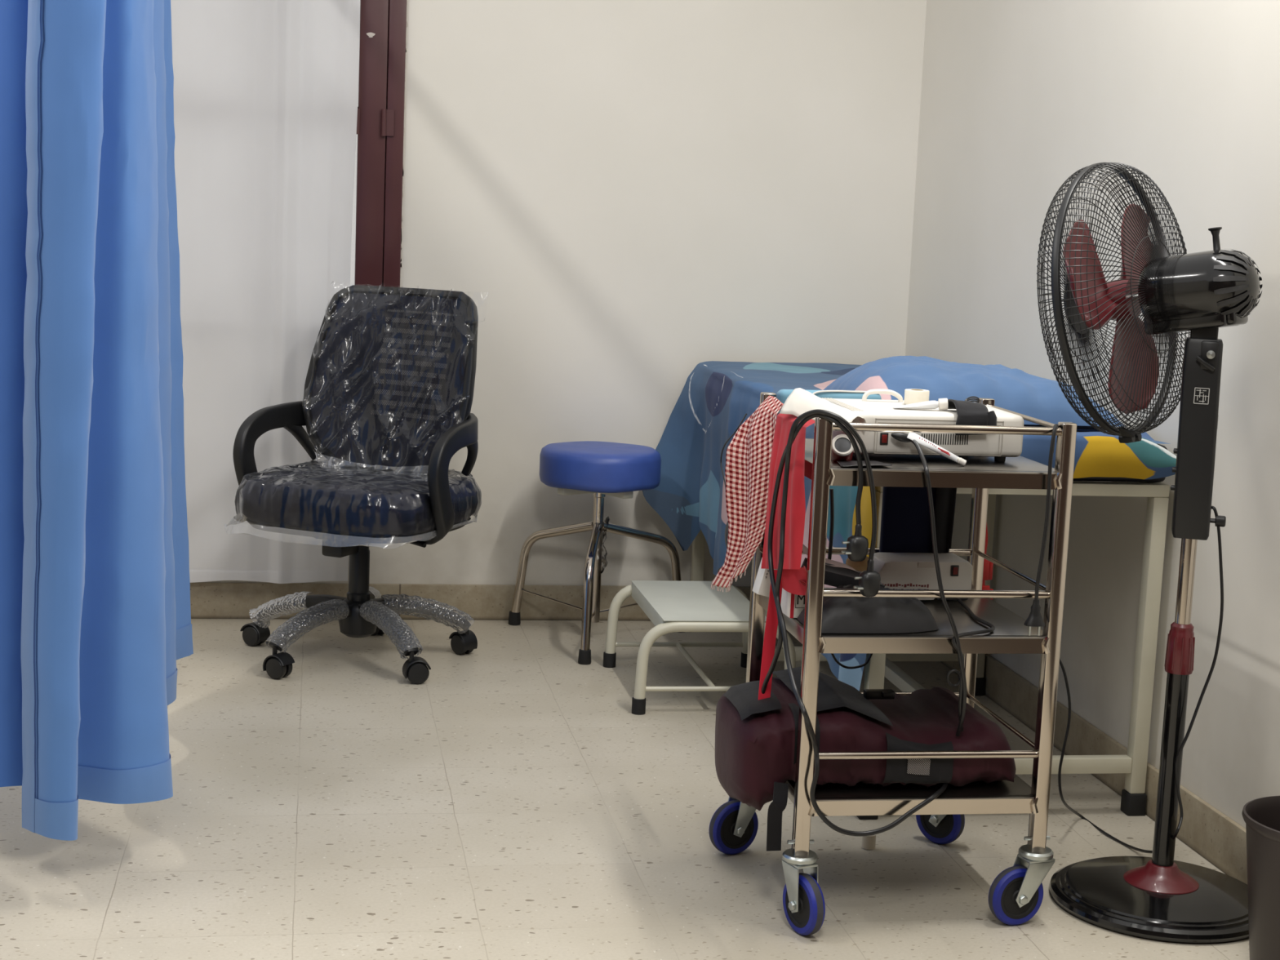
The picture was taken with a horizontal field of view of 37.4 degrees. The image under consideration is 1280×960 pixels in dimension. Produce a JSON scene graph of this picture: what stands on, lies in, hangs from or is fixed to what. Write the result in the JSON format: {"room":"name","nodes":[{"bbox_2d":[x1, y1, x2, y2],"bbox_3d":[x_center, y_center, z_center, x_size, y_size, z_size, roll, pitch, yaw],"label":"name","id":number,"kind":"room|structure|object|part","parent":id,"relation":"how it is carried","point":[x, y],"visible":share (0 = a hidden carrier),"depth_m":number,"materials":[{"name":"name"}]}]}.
{"room":"examination room","nodes":[
{"label":"examination room","id":0,"kind":"room"},
{"bbox_2d":[207,0,926,586],"bbox_3d":[-1.725,-0.999,5.042,5.282,2.750,0.160,1,8,-10],"label":"wall","id":1,"kind":"structure","parent":0,"point":[626,197],"depth_m":5.31,"materials":[{"name":"beige paint"}]},
{"bbox_2d":[0,0,27,786],"bbox_3d":[-1.415,-0.422,3.181,0.897,1.906,0.155,2,8,0],"label":"curtain","id":2,"kind":"object","parent":1,"relation":"hanging from","point":[13,13],"visible":0.35,"depth_m":3.16,"materials":[{"name":"blue fabric"}]},
{"bbox_2d":[20,0,193,840],"bbox_3d":[-0.965,-0.450,3.552,0.242,1.918,1.377,1,8,-10],"label":"curtain","id":3,"kind":"object","parent":1,"relation":"hanging from","point":[106,624],"visible":1,"depth_m":3.10,"materials":[{"name":"blue fabric"}]},
{"bbox_2d":[170,0,359,583],"bbox_3d":[-1.337,-0.698,5.019,1.550,1.975,0.050,1,8,-10],"label":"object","id":4,"kind":"structure","parent":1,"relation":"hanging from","point":[265,92],"depth_m":5.08,"materials":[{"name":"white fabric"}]},
{"bbox_2d":[354,0,408,287],"bbox_3d":[-1.317,-1.118,5.038,1.382,1.480,0.108,1,8,-10],"label":"door frame","id":5,"kind":"structure","parent":1,"relation":"in","point":[380,128],"depth_m":5.13,"materials":[{"name":"red paint"}]},
{"bbox_3d":[-0.722,-1.109,5.119,0.075,1.370,0.036,1,8,-10],"label":"sash","id":6,"kind":"part","parent":5,"relation":"part of","materials":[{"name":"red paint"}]},
{"bbox_2d":[190,582,750,620],"bbox_3d":[-1.815,0.323,5.134,5.182,0.101,0.012,1,8,-10],"label":"baseboard","id":7,"kind":"structure","parent":1,"relation":"attached to","point":[208,600],"depth_m":5.35,"materials":[{"name":"stone"}]},
{"bbox_2d":[0,618,1249,959],"bbox_3d":[-1.211,0.952,1.575,5.182,0.100,7.400,1,8,-10],"label":"floor","id":8,"kind":"structure","parent":0,"point":[512,802],"depth_m":3.54,"materials":[{"name":"tile"}]},
{"bbox_2d":[225,281,481,684],"bbox_3d":[-0.724,-0.016,4.800,0.624,0.956,0.595,6,9,22],"label":"office chair","id":9,"kind":"object","parent":8,"relation":"on","point":[387,402],"visible":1,"depth_m":4.85,"materials":[{"name":"black plastic"}]},
{"bbox_3d":[-0.908,-0.041,4.889,0.146,0.314,0.298,6,9,22],"label":"armrest","id":10,"kind":"part","parent":9,"relation":"part of","materials":[{"name":"black plastic"}]},
{"bbox_3d":[-0.877,0.335,4.900,0.260,0.088,0.042,5,8,18],"label":"leg","id":11,"kind":"part","parent":9,"relation":"part of","materials":[{"name":"black plastic"}]},
{"bbox_3d":[-0.819,0.363,4.718,0.042,0.088,0.260,8,10,36],"label":"leg","id":12,"kind":"part","parent":9,"relation":"part of","materials":[{"name":"black plastic"}]},
{"bbox_3d":[-0.709,0.044,4.806,0.516,0.112,0.490,6,9,22],"label":"seat","id":13,"kind":"part","parent":9,"relation":"part of","materials":[{"name":"blue fabric"}]},
{"bbox_3d":[-0.721,0.326,5.012,0.042,0.088,0.260,2,8,0],"label":"leg","id":14,"kind":"part","parent":9,"relation":"part of","materials":[{"name":"black plastic"}]},
{"bbox_3d":[-0.627,0.371,4.718,0.042,0.088,0.260,-3,10,-35],"label":"leg","id":15,"kind":"part","parent":9,"relation":"part of","materials":[{"name":"black plastic"}]},
{"bbox_3d":[-0.633,-0.253,4.921,0.468,0.461,0.151,6,9,22],"label":"backrest","id":16,"kind":"part","parent":9,"relation":"part of","materials":[{"name":"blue fabric"}]},
{"bbox_3d":[-0.632,-0.255,4.925,0.487,0.485,0.171,6,9,22],"label":"frame","id":17,"kind":"part","parent":9,"relation":"part of","materials":[{"name":"black plastic"}]},
{"bbox_3d":[-0.602,0.147,4.734,0.176,0.021,0.018,8,10,35],"label":"lever","id":18,"kind":"part","parent":9,"relation":"part of","materials":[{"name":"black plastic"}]},
{"bbox_3d":[-0.566,0.348,4.899,0.260,0.088,0.042,0,8,-18],"label":"leg","id":19,"kind":"part","parent":9,"relation":"part of","materials":[{"name":"black plastic"}]},
{"bbox_3d":[-0.498,0.000,4.724,0.146,0.314,0.298,6,9,22],"label":"armrest","id":20,"kind":"part","parent":9,"relation":"part of","materials":[{"name":"black plastic"}]},
{"bbox_2d":[508,440,684,664],"bbox_3d":[-0.078,0.181,5.114,0.496,0.532,0.494,1,8,-10],"label":"stool","id":21,"kind":"object","parent":8,"relation":"on","point":[600,468],"visible":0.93,"depth_m":5.04,"materials":[{"name":"blue plastic"}]},
{"bbox_3d":[-0.242,0.251,5.244,0.275,0.311,0.024,8,10,33],"label":"leg","id":22,"kind":"part","parent":21,"relation":"part of","materials":[{"name":"silver metal"}]},
{"bbox_3d":[-0.129,0.288,5.015,0.024,0.311,0.286,3,8,3],"label":"leg","id":23,"kind":"part","parent":21,"relation":"part of","materials":[{"name":"silver metal"}]},
{"bbox_3d":[-0.107,-0.038,5.122,0.328,0.104,0.328,1,8,-10],"label":"seat","id":24,"kind":"part","parent":21,"relation":"part of","materials":[{"name":"blue leather"}]},
{"bbox_3d":[0.009,0.261,5.244,0.286,0.311,0.024,-3,9,-31],"label":"leg","id":25,"kind":"part","parent":21,"relation":"part of","materials":[{"name":"silver metal"}]},
{"bbox_2d":[603,580,795,715],"bbox_3d":[0.142,0.406,4.681,0.397,0.225,0.488,1,8,-10],"label":"step","id":26,"kind":"structure","parent":8,"relation":"on","point":[672,606],"depth_m":4.60,"materials":[{"name":"beige metal"}]},
{"bbox_3d":[0.105,0.365,4.902,0.391,0.203,0.027,1,8,-10],"label":"leg frame","id":27,"kind":"part","parent":26,"relation":"part of","materials":[{"name":"beige metal"}]},
{"bbox_3d":[0.102,0.427,4.911,0.356,0.012,0.011,1,8,-10],"label":"rail","id":28,"kind":"part","parent":26,"relation":"part of","materials":[{"name":"beige metal"}]},
{"bbox_3d":[0.178,0.493,4.466,0.356,0.012,0.011,1,8,-10],"label":"rail","id":29,"kind":"part","parent":26,"relation":"part of","materials":[{"name":"beige metal"}]},
{"bbox_3d":[0.181,0.431,4.457,0.391,0.203,0.027,1,8,-10],"label":"leg frame","id":30,"kind":"part","parent":26,"relation":"part of","materials":[{"name":"beige metal"}]},
{"bbox_2d":[862,834,875,849],"bbox_3d":[0.430,0.677,3.552,0.026,0.027,0.026,1,8,-10],"label":"reel","id":31,"kind":"object","parent":8,"relation":"on","point":[868,842],"visible":0.86,"depth_m":3.54,"materials":[{"name":"beige"}]},
{"bbox_2d":[708,391,1076,935],"bbox_3d":[0.446,0.298,3.294,0.517,0.853,0.494,0,8,-18],"label":"trolley","id":32,"kind":"object","parent":8,"relation":"on","point":[1015,895],"visible":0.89,"depth_m":3.12,"materials":[{"name":"silver metal"}]},
{"bbox_2d":[720,413,746,548],"bbox_3d":[0.178,0.005,3.557,0.029,0.264,0.164,1,8,-12],"label":"cord","id":33,"kind":"object","parent":32,"relation":"hanging from","point":[745,415],"visible":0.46,"depth_m":3.58,"materials":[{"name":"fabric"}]},
{"bbox_3d":[0.178,-0.028,3.570,0.028,0.204,0.129,1,8,-10],"label":"cord","id":34,"kind":"part","parent":33,"relation":"part of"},
{"bbox_2d":[711,395,782,591],"bbox_3d":[0.193,0.029,3.341,0.055,0.359,0.151,-3,10,-34],"label":"gingham towel","id":35,"kind":"object","parent":32,"relation":"hanging from","point":[748,453],"visible":0.92,"depth_m":3.34,"materials":[{"name":"fabric"}]},
{"bbox_3d":[0.215,0.203,3.437,0.025,0.725,0.025,1,8,-10],"label":"post","id":36,"kind":"part","parent":32,"relation":"part of","materials":[{"name":"silver metal"}]},
{"bbox_2d":[751,557,777,596],"bbox_3d":[0.224,0.171,3.303,0.048,0.068,0.030,0,8,-17],"label":"carton","id":37,"kind":"object","parent":32,"relation":"on","point":[762,585],"visible":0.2,"depth_m":3.29,"materials":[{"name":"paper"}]},
{"bbox_3d":[0.250,0.153,3.239,0.009,0.009,0.361,1,8,-10],"label":"guard rail","id":38,"kind":"part","parent":32,"relation":"part of","materials":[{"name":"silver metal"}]},
{"bbox_2d":[758,413,814,699],"bbox_3d":[0.237,0.152,3.169,0.064,0.530,0.212,1,8,-10],"label":"strap","id":39,"kind":"object","parent":32,"relation":"hanging from","point":[792,572],"visible":0.73,"depth_m":3.15,"materials":[{"name":"red fabric"}]},
{"bbox_2d":[780,587,805,617],"bbox_3d":[0.267,0.198,3.206,0.044,0.060,0.061,1,8,-13],"label":"carton","id":40,"kind":"object","parent":32,"relation":"on","point":[792,605],"visible":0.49,"depth_m":3.18,"materials":[{"name":"white cardboard"}]},
{"bbox_2d":[795,595,804,608],"bbox_3d":[0.277,0.200,3.178,0.032,0.031,0.001,1,8,-13],"label":"print","id":41,"kind":"object","parent":40,"relation":"attached to","point":[799,599],"depth_m":3.18,"materials":[{"name":"black"}]},
{"bbox_3d":[0.278,0.258,3.064,0.025,0.725,0.025,1,8,-10],"label":"post","id":42,"kind":"part","parent":32,"relation":"part of","materials":[{"name":"silver metal"}]},
{"bbox_2d":[779,387,866,422],"bbox_3d":[0.310,-0.117,3.137,0.142,0.058,0.072,9,11,40],"label":"paper sheet","id":43,"kind":"object","parent":32,"relation":"on","point":[800,401],"visible":0.72,"depth_m":3.14,"materials":[{"name":"white paper"}]},
{"bbox_2d":[776,389,881,415],"bbox_3d":[0.337,-0.135,3.379,0.190,0.055,0.040,1,8,-10],"label":"folded cloth","id":44,"kind":"object","parent":32,"relation":"on","point":[782,395],"visible":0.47,"depth_m":3.37,"materials":[{"name":"blue fabric"}]},
{"bbox_2d":[831,450,853,462],"bbox_3d":[0.332,-0.045,3.109,0.035,0.054,0.057,3,8,4],"label":"jar","id":45,"kind":"object","parent":32,"relation":"on","point":[836,455],"depth_m":3.09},
{"bbox_2d":[831,434,853,462],"bbox_3d":[0.331,-0.047,3.105,0.038,0.058,0.064,3,8,4],"label":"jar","id":46,"kind":"object","parent":32,"relation":"on","point":[842,449],"visible":0.85,"depth_m":3.08,"materials":[{"name":"white plastic"}]},
{"bbox_2d":[800,557,884,587],"bbox_3d":[0.345,0.166,3.222,0.135,0.060,0.054,1,8,-10],"label":"wallet","id":47,"kind":"object","parent":32,"relation":"on","point":[834,576],"visible":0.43,"depth_m":3.20,"materials":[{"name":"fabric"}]},
{"bbox_2d":[802,543,858,572],"bbox_3d":[0.324,0.131,3.242,0.100,0.049,0.030,1,8,-10],"label":"leaflet","id":48,"kind":"object","parent":47,"relation":"on","point":[805,549],"visible":0.6,"depth_m":3.24,"materials":[{"name":"paper"}]},
{"bbox_2d":[827,488,872,668],"bbox_3d":[0.384,0.181,3.441,0.102,0.334,0.011,0,8,-14],"label":"lead","id":49,"kind":"object","parent":32,"relation":"hanging from","point":[831,491],"visible":0.81,"depth_m":3.42,"materials":[{"name":"black rubber"}]},
{"bbox_2d":[761,408,947,836],"bbox_3d":[0.379,0.231,3.090,0.320,0.697,0.262,1,8,-10],"label":"power cord","id":50,"kind":"object","parent":32,"relation":"hanging from","point":[857,545],"visible":0.99,"depth_m":3.03,"materials":[{"name":"black plastic"}]},
{"bbox_3d":[0.252,0.176,3.087,0.081,0.588,0.206,-5,11,-41],"label":"cord","id":51,"kind":"part","parent":50,"relation":"part of","materials":[{"name":"black rubber"}]},
{"bbox_2d":[845,555,868,571],"bbox_3d":[0.383,0.173,3.335,0.048,0.084,0.048,1,8,-10],"label":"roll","id":52,"kind":"object","parent":32,"relation":"on","point":[858,566],"visible":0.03,"depth_m":3.31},
{"bbox_2d":[837,460,892,466],"bbox_3d":[0.355,-0.027,3.070,0.089,0.004,0.063,0,8,-17],"label":"pad","id":53,"kind":"object","parent":32,"relation":"on","point":[846,463],"visible":0.74,"depth_m":3.06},
{"bbox_2d":[715,666,1015,851],"bbox_3d":[0.382,0.472,3.298,0.480,0.253,0.351,1,8,-10],"label":"duffel bag","id":54,"kind":"object","parent":32,"relation":"on","point":[756,740],"visible":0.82,"depth_m":3.16,"materials":[{"name":"red fabric"}]},
{"bbox_2d":[795,584,938,633],"bbox_3d":[0.383,0.208,3.139,0.224,0.069,0.112,1,8,-10],"label":"pouch","id":55,"kind":"object","parent":32,"relation":"on","point":[840,615],"visible":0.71,"depth_m":3.09,"materials":[{"name":"grey fabric"}]},
{"bbox_3d":[0.419,0.131,3.461,0.387,0.014,0.014,1,8,-10],"label":"guard rail","id":56,"kind":"part","parent":32,"relation":"part of","materials":[{"name":"silver metal"}]},
{"bbox_2d":[759,587,1045,644],"bbox_3d":[0.448,0.241,3.285,0.414,0.028,0.400,1,8,-10],"label":"shelf","id":57,"kind":"object","parent":32,"relation":"attached to","point":[1010,628],"depth_m":3.14,"materials":[{"name":"metal"}]},
{"bbox_2d":[879,486,936,552],"bbox_3d":[0.489,0.103,3.449,0.104,0.199,0.022,1,8,-10],"label":"screen","id":58,"kind":"object","parent":32,"relation":"on","point":[905,519],"visible":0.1,"depth_m":3.43,"materials":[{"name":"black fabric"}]},
{"bbox_2d":[785,774,1034,804],"bbox_3d":[0.437,0.511,3.323,0.414,0.028,0.400,1,8,-10],"label":"shelf","id":59,"kind":"object","parent":32,"relation":"attached to","point":[997,792],"depth_m":3.15,"materials":[{"name":"metal"}]},
{"bbox_3d":[0.408,0.399,3.499,0.387,0.014,0.014,1,8,-10],"label":"guard rail","id":60,"kind":"part","parent":32,"relation":"part of","materials":[{"name":"silver metal"}]},
{"bbox_2d":[813,389,1023,462],"bbox_3d":[0.475,-0.097,3.251,0.304,0.103,0.237,1,8,-10],"label":"machine","id":61,"kind":"object","parent":32,"relation":"on","point":[1000,446],"visible":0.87,"depth_m":3.15,"materials":[{"name":"white plastic"}]},
{"bbox_3d":[0.424,-0.147,3.310,0.074,0.023,0.008,1,8,-10],"label":"carry handle","id":62,"kind":"part","parent":61,"relation":"part of","materials":[{"name":"white plastic"}]},
{"bbox_2d":[880,432,888,444],"bbox_3d":[0.403,-0.068,3.125,0.013,0.019,0.003,1,8,-10],"label":"switch","id":63,"kind":"object","parent":61,"relation":"attached to","point":[883,436],"depth_m":3.12,"materials":[{"name":"red plastic"}]},
{"bbox_2d":[903,388,929,404],"bbox_3d":[0.479,-0.143,3.274,0.042,0.025,0.042,1,8,-10],"label":"tape roll","id":64,"kind":"object","parent":61,"relation":"on","point":[911,395],"visible":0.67,"depth_m":3.26,"materials":[{"name":"paper"}]},
{"bbox_2d":[893,398,948,409],"bbox_3d":[0.473,-0.129,3.189,0.092,0.021,0.026,3,8,2],"label":"tube","id":65,"kind":"object","parent":61,"relation":"on","point":[942,403],"visible":1,"depth_m":3.18,"materials":[{"name":"white plastic"}]},
{"bbox_2d":[890,431,966,736],"bbox_3d":[0.479,0.179,3.115,0.138,0.505,0.113,1,8,-10],"label":"cord","id":66,"kind":"object","parent":61,"relation":"attached to","point":[901,437],"visible":1,"depth_m":3.07,"materials":[{"name":"black plastic"}]},
{"bbox_2d":[947,399,996,435],"bbox_3d":[0.550,-0.106,3.169,0.072,0.056,0.092,1,8,-10],"label":"strap","id":67,"kind":"object","parent":61,"relation":"on","point":[969,413],"visible":0.77,"depth_m":3.13,"materials":[{"name":"black fabric"}]},
{"bbox_2d":[964,395,979,403],"bbox_3d":[0.571,-0.135,3.255,0.013,0.017,0.066,9,11,41],"label":"wire","id":68,"kind":"object","parent":61,"relation":"on","point":[970,398],"visible":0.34,"depth_m":3.26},
{"bbox_2d":[873,552,972,600],"bbox_3d":[0.499,0.174,3.400,0.174,0.072,0.095,1,8,-10],"label":"medical device","id":69,"kind":"object","parent":32,"relation":"on","point":[897,571],"visible":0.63,"depth_m":3.36,"materials":[{"name":"white plastic"}]},
{"bbox_2d":[882,582,928,587],"bbox_3d":[0.470,0.187,3.352,0.086,0.008,0.001,1,8,-10],"label":"print","id":70,"kind":"object","parent":69,"relation":"on","point":[886,584],"depth_m":3.35},
{"bbox_2d":[951,564,959,576],"bbox_3d":[0.560,0.161,3.363,0.013,0.019,0.003,1,8,-10],"label":"switch","id":71,"kind":"object","parent":69,"relation":"attached to","point":[954,568],"depth_m":3.36,"materials":[{"name":"red plastic"}]},
{"bbox_3d":[0.472,0.454,3.126,0.387,0.014,0.014,1,8,-10],"label":"guard rail","id":72,"kind":"part","parent":32,"relation":"part of","materials":[{"name":"silver metal"}]},
{"bbox_2d":[804,438,1057,479],"bbox_3d":[0.459,-0.030,3.247,0.414,0.028,0.400,1,8,-10],"label":"shelf","id":73,"kind":"object","parent":32,"relation":"attached to","point":[904,466],"depth_m":3.08,"materials":[{"name":"metal"}]},
{"bbox_3d":[0.483,0.186,3.088,0.387,0.014,0.014,1,8,-10],"label":"guard rail","id":74,"kind":"part","parent":32,"relation":"part of","materials":[{"name":"silver metal"}]},
{"bbox_2d":[906,432,966,466],"bbox_3d":[0.488,-0.051,3.108,0.100,0.055,0.020,3,8,3],"label":"tube","id":75,"kind":"object","parent":32,"relation":"on","point":[926,443],"visible":0.98,"depth_m":3.11,"materials":[{"name":"white plastic"}]},
{"bbox_2d":[919,437,950,455],"bbox_3d":[0.483,-0.055,3.102,0.053,0.029,0.003,2,8,-3],"label":"print","id":76,"kind":"object","parent":75,"relation":"attached to","point":[926,443],"depth_m":3.11},
{"bbox_2d":[932,487,956,553],"bbox_3d":[0.553,0.075,3.440,0.042,0.200,0.012,1,8,-10],"label":"bundle","id":77,"kind":"object","parent":32,"relation":"hanging from","point":[945,498],"visible":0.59,"depth_m":3.44,"materials":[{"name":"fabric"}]},
{"bbox_3d":[0.494,-0.082,3.050,0.387,0.014,0.014,1,8,-10],"label":"guard rail","id":78,"kind":"part","parent":32,"relation":"part of","materials":[{"name":"silver metal"}]},
{"bbox_2d":[946,598,995,731],"bbox_3d":[0.563,0.319,3.223,0.072,0.188,0.290,4,8,11],"label":"lead","id":79,"kind":"object","parent":32,"relation":"hanging from","point":[969,611],"visible":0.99,"depth_m":3.11,"materials":[{"name":"black rubber"}]},
{"bbox_3d":[0.618,0.210,3.507,0.025,0.725,0.025,1,8,-10],"label":"post","id":80,"kind":"part","parent":32,"relation":"part of","materials":[{"name":"silver metal"}]},
{"bbox_2d":[982,522,993,599],"bbox_3d":[0.655,0.129,3.575,0.040,0.231,0.007,1,8,-10],"label":"strap","id":81,"kind":"object","parent":32,"relation":"hanging from","point":[988,566],"visible":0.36,"depth_m":3.58,"materials":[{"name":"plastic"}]},
{"bbox_3d":[0.647,0.123,3.573,0.022,0.219,0.004,1,8,-10],"label":"cord","id":82,"kind":"part","parent":81,"relation":"part of","materials":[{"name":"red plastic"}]},
{"bbox_3d":[0.641,0.428,3.347,0.009,0.009,0.361,1,8,-10],"label":"guard rail","id":83,"kind":"part","parent":32,"relation":"part of","materials":[{"name":"silver metal"}]},
{"bbox_3d":[0.653,0.160,3.309,0.009,0.009,0.361,1,8,-10],"label":"guard rail","id":84,"kind":"part","parent":32,"relation":"part of","materials":[{"name":"silver metal"}]},
{"bbox_3d":[0.664,-0.108,3.271,0.009,0.009,0.361,1,8,-10],"label":"guard rail","id":85,"kind":"part","parent":32,"relation":"part of","materials":[{"name":"silver metal"}]},
{"bbox_2d":[1023,423,1058,635],"bbox_3d":[0.665,0.081,3.099,0.032,0.348,0.076,7,9,32],"label":"cord","id":86,"kind":"object","parent":32,"relation":"hanging from","point":[1034,619],"visible":1,"depth_m":3.08,"materials":[{"name":"black plastic"}]},
{"bbox_3d":[0.669,0.050,3.101,0.016,0.288,0.065,5,9,20],"label":"cord","id":87,"kind":"part","parent":86,"relation":"part of","materials":[{"name":"black rubber"}]},
{"bbox_3d":[0.681,0.265,3.133,0.025,0.725,0.025,1,8,-10],"label":"post","id":88,"kind":"part","parent":32,"relation":"part of","materials":[{"name":"silver metal"}]},
{"bbox_2d":[690,443,1169,819],"bbox_3d":[0.594,0.172,4.584,0.599,0.752,1.780,1,8,-10],"label":"bed","id":89,"kind":"object","parent":8,"relation":"on","point":[1134,798],"visible":0.23,"depth_m":3.78,"materials":[{"name":"beige metal"}]},
{"bbox_3d":[0.172,0.070,5.390,0.032,0.605,0.032,1,8,-10],"label":"leg","id":90,"kind":"part","parent":89,"relation":"part of","materials":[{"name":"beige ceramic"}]},
{"bbox_3d":[0.570,0.431,4.697,0.528,0.032,0.028,1,8,-10],"label":"rail","id":91,"kind":"part","parent":89,"relation":"part of","materials":[{"name":"white metal"}]},
{"bbox_3d":[0.461,0.322,3.692,0.032,0.605,0.032,1,8,-10],"label":"leg","id":92,"kind":"part","parent":89,"relation":"part of","materials":[{"name":"white metal"}]},
{"bbox_3d":[0.647,0.499,4.243,0.028,0.030,0.901,1,8,-10],"label":"rail","id":93,"kind":"part","parent":89,"relation":"part of","materials":[{"name":"white metal"}]},
{"bbox_2d":[642,360,1176,691],"bbox_3d":[0.528,0.068,4.532,0.754,0.582,1.816,1,8,-10],"label":"sheet","id":94,"kind":"object","parent":89,"relation":"on","point":[715,397],"visible":0.37,"depth_m":4.94,"materials":[{"name":"blue fabric"}]},
{"bbox_2d":[822,355,1123,431],"bbox_3d":[0.669,-0.183,3.880,0.537,0.127,0.400,1,8,-10],"label":"pillow","id":95,"kind":"object","parent":94,"relation":"on","point":[1016,390],"visible":0.52,"depth_m":3.73,"materials":[{"name":"blue fabric"}]},
{"bbox_3d":[0.856,0.194,4.711,0.032,0.605,0.032,1,8,-10],"label":"leg","id":96,"kind":"part","parent":89,"relation":"part of","materials":[{"name":"white metal"}]},
{"bbox_3d":[0.750,0.015,3.695,0.592,0.025,0.032,1,8,-10],"label":"rail","id":97,"kind":"part","parent":89,"relation":"part of","materials":[{"name":"white metal"}]},
{"bbox_3d":[0.727,0.568,3.773,0.528,0.032,0.028,1,8,-10],"label":"rail","id":98,"kind":"part","parent":89,"relation":"part of","materials":[{"name":"beige metal"}]},
{"bbox_3d":[0.608,-0.162,4.537,0.586,0.075,1.763,1,8,-10],"label":"mattress","id":99,"kind":"part","parent":89,"relation":"part of","materials":[{"name":"yellow fabric"}]},
{"bbox_3d":[1.013,0.331,3.787,0.032,0.605,0.032,1,8,-10],"label":"leg","id":100,"kind":"part","parent":89,"relation":"part of","materials":[{"name":"beige metal"}]},
{"bbox_2d":[1036,162,1262,943],"bbox_3d":[0.948,0.096,3.349,0.456,1.286,0.618,6,9,23],"label":"pedestal fan","id":101,"kind":"object","parent":8,"relation":"on","point":[1159,897],"visible":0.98,"depth_m":3.20,"materials":[{"name":"black plastic"}]},
{"bbox_3d":[0.758,-0.345,3.178,0.050,0.181,0.167,9,10,38],"label":"blade","id":102,"kind":"part","parent":101,"relation":"part of","materials":[{"name":"red plastic"}]},
{"bbox_2d":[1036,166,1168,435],"bbox_3d":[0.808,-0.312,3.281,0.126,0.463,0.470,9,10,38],"label":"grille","id":103,"kind":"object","parent":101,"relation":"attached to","point":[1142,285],"depth_m":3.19,"materials":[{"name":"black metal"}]},
{"bbox_2d":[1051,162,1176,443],"bbox_3d":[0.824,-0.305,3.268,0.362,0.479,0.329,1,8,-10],"label":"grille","id":104,"kind":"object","parent":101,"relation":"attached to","point":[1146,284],"depth_m":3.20,"materials":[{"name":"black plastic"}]},
{"bbox_2d":[1058,162,1190,434],"bbox_3d":[0.843,-0.310,3.253,0.130,0.463,0.470,9,10,38],"label":"grille","id":105,"kind":"object","parent":101,"relation":"attached to","point":[1153,282],"depth_m":3.19,"materials":[{"name":"black metal"}]},
{"bbox_3d":[0.854,-0.205,3.290,0.180,0.179,0.041,-5,11,-43],"label":"blade","id":106,"kind":"part","parent":101,"relation":"part of","materials":[{"name":"red plastic"}]},
{"bbox_3d":[0.877,-0.408,3.333,0.027,0.153,0.179,8,10,33],"label":"blade","id":107,"kind":"part","parent":101,"relation":"part of","materials":[{"name":"red plastic"}]},
{"bbox_3d":[0.887,0.365,3.474,0.173,0.714,0.510,0,8,-15],"label":"power cord","id":108,"kind":"part","parent":101,"relation":"part of","materials":[{"name":"black rubber"}]},
{"bbox_3d":[0.942,-0.194,3.154,0.032,0.025,0.017,4,8,14],"label":"wing knob","id":109,"kind":"part","parent":101,"relation":"part of","materials":[{"name":"black plastic"}]},
{"bbox_3d":[0.957,-0.401,3.152,0.023,0.042,0.023,1,8,-10],"label":"oscillation knob","id":110,"kind":"part","parent":101,"relation":"part of","materials":[{"name":"black plastic"}]},
{"bbox_3d":[0.979,0.070,3.214,0.029,0.019,0.019,4,8,14],"label":"height knob","id":111,"kind":"part","parent":101,"relation":"part of","materials":[{"name":"black plastic"}]},
{"bbox_2d":[1241,795,1279,959],"bbox_3d":[1.051,0.662,2.942,0.243,0.280,0.243,1,8,-10],"label":"waste bin","id":112,"kind":"object","parent":8,"relation":"on","point":[1261,816],"visible":1,"depth_m":2.91,"materials":[{"name":"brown plastic"}]},
{"bbox_2d":[905,0,1279,828],"bbox_3d":[1.320,-0.526,2.591,0.100,2.750,5.770,1,8,-10],"label":"wall","id":113,"kind":"structure","parent":0,"point":[1019,97],"depth_m":4.00,"materials":[{"name":"beige paint"}]},
{"bbox_2d":[940,653,1247,884],"bbox_3d":[1.001,0.602,3.991,0.012,0.101,3.240,1,8,-10],"label":"baseboard","id":114,"kind":"structure","parent":113,"relation":"attached to","point":[1218,838],"depth_m":3.97,"materials":[{"name":"stone"}]}
]}

